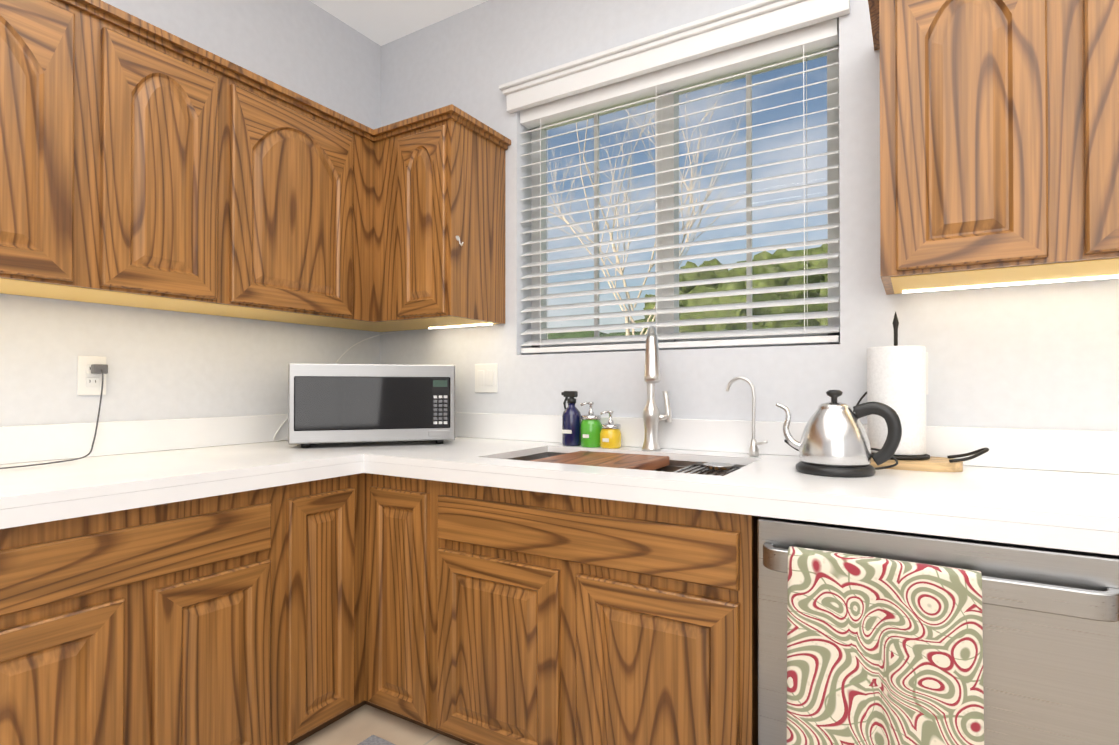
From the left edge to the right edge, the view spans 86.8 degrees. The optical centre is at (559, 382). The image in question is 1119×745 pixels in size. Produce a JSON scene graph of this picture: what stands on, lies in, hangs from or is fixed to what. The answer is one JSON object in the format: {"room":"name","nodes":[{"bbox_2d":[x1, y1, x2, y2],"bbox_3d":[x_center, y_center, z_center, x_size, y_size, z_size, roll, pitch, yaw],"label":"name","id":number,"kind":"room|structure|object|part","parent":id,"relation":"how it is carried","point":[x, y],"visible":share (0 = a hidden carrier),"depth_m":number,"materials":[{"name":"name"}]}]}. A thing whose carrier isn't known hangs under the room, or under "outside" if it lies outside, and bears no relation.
{"room":"kitchen","nodes":[
{"label":"kitchen","id":0,"kind":"room"},
{"bbox_2d":[0,0,380,425],"bbox_3d":[-1.942,-0.222,1.048,0.160,2.705,4.360,0,-1,31],"label":"wall","id":1,"kind":"structure","parent":0,"point":[163,364],"depth_m":2.06,"materials":[{"name":"paint"}]},
{"bbox_2d":[0,0,99,299],"bbox_3d":[-1.447,-0.607,1.376,0.342,0.729,0.467,0,-1,31],"label":"upper cabinet","id":2,"kind":"object","parent":1,"relation":"attached to","point":[50,49],"depth_m":1.42,"materials":[{"name":"brown wood"}]},
{"bbox_2d":[77,356,107,394],"bbox_3d":[-1.391,-0.020,1.768,0.034,0.117,0.072,0,-1,31],"label":"outlet","id":3,"kind":"object","parent":1,"relation":"attached to","point":[89,376],"visible":1,"depth_m":1.77,"materials":[{"name":"white plastic"}]},
{"bbox_2d":[68,0,235,311],"bbox_3d":[-1.238,-0.604,1.723,0.342,0.729,0.343,0,-1,31],"label":"upper cabinet","id":4,"kind":"object","parent":1,"relation":"attached to","point":[146,164],"depth_m":1.64,"materials":[{"name":"brown wood"}]},
{"bbox_2d":[187,65,359,325],"bbox_3d":[-1.028,-0.601,2.070,0.342,0.729,0.470,0,-1,31],"label":"upper cabinet","id":5,"kind":"object","parent":1,"relation":"attached to","point":[296,218],"depth_m":1.98,"materials":[{"name":"brown wood"}]},
{"bbox_2d":[295,704,465,744],"bbox_3d":[-0.074,1.127,-0.185,4.620,0.188,4.520,0,-1,31],"label":"floor","id":6,"kind":"structure","parent":0,"point":[360,724],"depth_m":1.77,"materials":[{"name":"tile"}]},
{"bbox_2d":[357,735,395,744],"bbox_3d":[-0.294,1.037,1.149,1.055,0.010,0.755,0,-1,31],"label":"rug","id":7,"kind":"object","parent":6,"relation":"on","point":[373,740],"visible":1,"depth_m":1.71,"materials":[{"name":"grey fabric"}]},
{"bbox_2d":[0,326,1118,744],"bbox_3d":[-0.243,0.424,0.505,3.297,1.227,3.197,0,-1,31],"label":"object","id":8,"kind":"object","parent":6,"relation":"on","point":[248,580],"visible":0.94,"depth_m":1.42,"materials":[{"name":"brown wood"}]},
{"bbox_2d":[0,369,103,468],"bbox_3d":[-1.570,0.084,1.192,0.280,0.261,1.198,0,-1,31],"label":"cord","id":9,"kind":"object","parent":8,"relation":"on","point":[92,442],"visible":0.96,"depth_m":1.71,"materials":[{"name":"grey plastic"}]},
{"bbox_2d":[273,417,287,440],"bbox_3d":[-1.004,0.116,2.353,0.073,0.220,0.266,0,-1,31],"label":"cord","id":10,"kind":"object","parent":8,"relation":"on","point":[278,430],"visible":0.31,"depth_m":2.27,"materials":[{"name":"white plastic"}]},
{"bbox_2d":[288,363,454,447],"bbox_3d":[-0.696,0.081,2.229,0.555,0.288,0.363,0,0,-18],"label":"microwave","id":11,"kind":"object","parent":8,"relation":"on","point":[338,403],"visible":1,"depth_m":2.05,"materials":[{"name":"metal"}]},
{"bbox_3d":[-0.642,0.072,2.059,0.519,0.184,0.006,0,0,-18],"label":"glass","id":12,"kind":"part","parent":11,"relation":"part of","materials":[{"name":"black glass"}]},
{"label":"panel","id":13,"kind":"part","parent":11,"relation":"part of","materials":[{"name":"black plastic"}]},
{"bbox_2d":[0,412,1118,554],"bbox_3d":[-0.243,0.191,0.507,3.297,0.161,3.197,0,-1,31],"label":"countertop","id":14,"kind":"structure","parent":8,"relation":"on","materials":[{"name":"white stone"}]},
{"bbox_2d":[561,391,580,445],"bbox_3d":[0.041,0.127,2.107,0.074,0.193,0.069,0,-1,31],"label":"spray bottle","id":15,"kind":"object","parent":8,"relation":"on","point":[571,418],"visible":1,"depth_m":2.08,"materials":[{"name":"blue glass"}]},
{"bbox_2d":[580,402,601,446],"bbox_3d":[0.110,0.146,2.065,0.074,0.156,0.076,0,-1,31],"label":"soap dispenser","id":16,"kind":"object","parent":8,"relation":"on","point":[590,428],"visible":0.96,"depth_m":2.04,"materials":[{"name":"green"}]},
{"bbox_2d":[530,451,668,470],"bbox_3d":[0.109,0.247,1.779,0.320,0.029,0.394,0,-1,31],"label":"cutting board","id":17,"kind":"object","parent":8,"relation":"on","point":[625,461],"visible":0.44,"depth_m":1.78,"materials":[{"name":"brown wood"}]},
{"bbox_2d":[600,411,620,448],"bbox_3d":[0.175,0.160,2.026,0.074,0.127,0.076,0,-1,31],"label":"soap dispenser","id":18,"kind":"object","parent":8,"relation":"on","point":[610,435],"visible":0.98,"depth_m":2.00,"materials":[{"name":"yellow"}]},
{"bbox_2d":[510,452,746,475],"bbox_3d":[0.171,0.352,1.741,0.743,0.215,0.408,0,-1,31],"label":"sink basin","id":19,"kind":"object","parent":8,"relation":"in","point":[684,461],"depth_m":1.86,"materials":[{"name":"metal"}]},
{"bbox_2d":[642,326,671,450],"bbox_3d":[0.292,0.022,1.878,0.124,0.401,0.214,0,-1,31],"label":"faucet","id":20,"kind":"object","parent":8,"relation":"on","point":[651,414],"depth_m":1.93,"materials":[{"name":"silver metal"}]},
{"bbox_2d":[674,464,741,475],"bbox_3d":[0.393,0.255,1.608,0.197,0.010,0.394,0,-1,31],"label":"drying rack","id":21,"kind":"object","parent":8,"relation":"on","point":[694,468],"visible":0.1,"depth_m":1.70,"materials":[{"name":"silver metal"}]},
{"bbox_2d":[703,462,733,469],"bbox_3d":[0.461,0.244,1.713,0.088,0.013,0.088,0,-1,31],"label":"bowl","id":22,"kind":"object","parent":21,"relation":"on","point":[718,466],"visible":0.98,"depth_m":1.70,"materials":[{"name":"white ceramic"}]},
{"bbox_2d":[726,376,767,455],"bbox_3d":[0.567,0.101,1.793,0.129,0.240,0.039,0,-1,31],"label":"faucet","id":23,"kind":"object","parent":8,"relation":"on","point":[753,449],"depth_m":1.78,"materials":[{"name":"silver metal"}]},
{"bbox_2d":[776,390,901,476],"bbox_3d":[0.672,0.118,1.440,0.279,0.201,0.176,0,-1,31],"label":"kettle","id":24,"kind":"object","parent":8,"relation":"on","point":[834,441],"visible":1,"depth_m":1.38,"materials":[{"name":"silver metal"}]},
{"bbox_3d":[0.723,0.107,1.410,0.161,0.178,0.038,0,-1,31],"label":"handle","id":25,"kind":"part","parent":24,"relation":"part of","materials":[{"name":"black plastic"}]},
{"bbox_2d":[853,392,897,469],"bbox_3d":[0.833,0.113,1.571,0.155,0.213,0.244,0,-1,31],"label":"cord","id":26,"kind":"object","parent":8,"relation":"on","point":[876,449],"visible":0.29,"depth_m":1.48,"materials":[{"name":"black plastic"}]},
{"bbox_2d":[784,439,988,471],"bbox_3d":[0.854,0.191,1.581,0.478,0.057,0.165,0,-1,31],"label":"wood tray","id":27,"kind":"object","parent":8,"relation":"on","point":[950,463],"visible":0.48,"depth_m":1.47,"materials":[{"name":"brown wood"}]},
{"bbox_2d":[867,312,929,459],"bbox_3d":[0.893,0.005,1.570,0.154,0.385,0.154,0,-1,31],"label":"paper towel holder","id":28,"kind":"object","parent":27,"relation":"on","point":[896,377],"visible":0.71,"depth_m":1.51,"materials":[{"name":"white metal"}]},
{"bbox_2d":[757,516,1118,744],"bbox_3d":[0.801,0.661,1.316,0.586,0.766,0.633,0,-1,31],"label":"dishwasher","id":29,"kind":"object","parent":8,"relation":"in","point":[1050,609],"depth_m":1.01,"materials":[{"name":"silver metal"}]},
{"bbox_2d":[310,0,487,45],"bbox_3d":[-0.074,-1.634,-0.163,4.620,0.100,4.520,0,-1,31],"label":"ceiling","id":30,"kind":"structure","parent":0,"point":[381,22],"depth_m":2.51,"materials":[{"name":"paint"}]},
{"bbox_2d":[380,0,1118,464],"bbox_3d":[1.053,-0.217,1.692,4.300,2.705,0.160,0,-1,31],"label":"wall","id":31,"kind":"structure","parent":0,"point":[1038,356],"depth_m":1.85,"materials":[{"name":"paint"}]},
{"bbox_2d":[372,104,510,328],"bbox_3d":[-0.472,-0.599,2.319,0.392,0.729,0.343,0,-1,31],"label":"upper cabinet","id":32,"kind":"object","parent":31,"relation":"attached to","point":[438,175],"depth_m":2.18,"materials":[{"name":"brown wood"}]},
{"bbox_2d":[335,331,402,363],"bbox_3d":[-0.831,-0.110,2.535,0.200,0.235,0.257,0,-1,31],"label":"cord","id":33,"kind":"object","parent":32,"relation":"hanging from","point":[366,339],"visible":0.48,"depth_m":2.56,"materials":[{"name":"white plastic"}]},
{"bbox_2d":[475,364,497,392],"bbox_3d":[-0.300,-0.017,2.408,0.116,0.117,0.010,0,-1,31],"label":"switch plate","id":34,"kind":"object","parent":31,"relation":"attached to","point":[486,378],"visible":1,"depth_m":2.40,"materials":[{"name":"white plastic"}]},
{"bbox_2d":[499,0,849,354],"bbox_3d":[0.352,-0.640,2.081,1.260,1.060,0.205,0,-1,31],"label":"window blinds","id":35,"kind":"object","parent":31,"relation":"attached to","point":[663,70],"visible":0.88,"depth_m":2.03,"materials":[{"name":"white plastic"}]},
{"bbox_2d":[926,352,927,394],"bbox_3d":[0.978,-0.025,1.637,0.072,0.117,0.008,0,-1,31],"label":"electrical outlet","id":36,"kind":"object","parent":31,"relation":"attached to","point":[926,373],"visible":0.12,"depth_m":1.62,"materials":[{"name":"white plastic"}]},
{"bbox_2d":[872,0,1079,294],"bbox_3d":[0.980,-0.610,1.442,0.338,0.721,0.343,0,-1,31],"label":"upper cabinet","id":37,"kind":"object","parent":31,"relation":"attached to","point":[980,99],"depth_m":1.29,"materials":[{"name":"brown wood"}]},
{"bbox_2d":[1056,0,1118,282],"bbox_3d":[1.312,-0.612,1.242,0.436,0.721,0.343,0,-1,31],"label":"upper cabinet","id":38,"kind":"object","parent":31,"relation":"attached to","point":[1099,19],"depth_m":1.18,"materials":[{"name":"brown wood"}]},
{"bbox_2d":[787,546,983,744],"bbox_3d":[0.586,0.618,1.086,0.319,0.586,0.045,0,-1,31],"label":"dish towel","id":39,"kind":"object","parent":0,"point":[882,651],"visible":1,"depth_m":1.08,"materials":[{"name":"fabric"}]},
{"label":"outside","id":40,"kind":"structure","parent":0,"visible":0},
{"bbox_2d":[548,82,827,338],"bbox_3d":[10.483,-1.999,31.142,70.000,7.532,59.700,0,-1,31],"label":"trees","id":41,"kind":"object","parent":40,"point":[760,297],"depth_m":9.73,"materials":[{"name":"green plant"}]}
]}

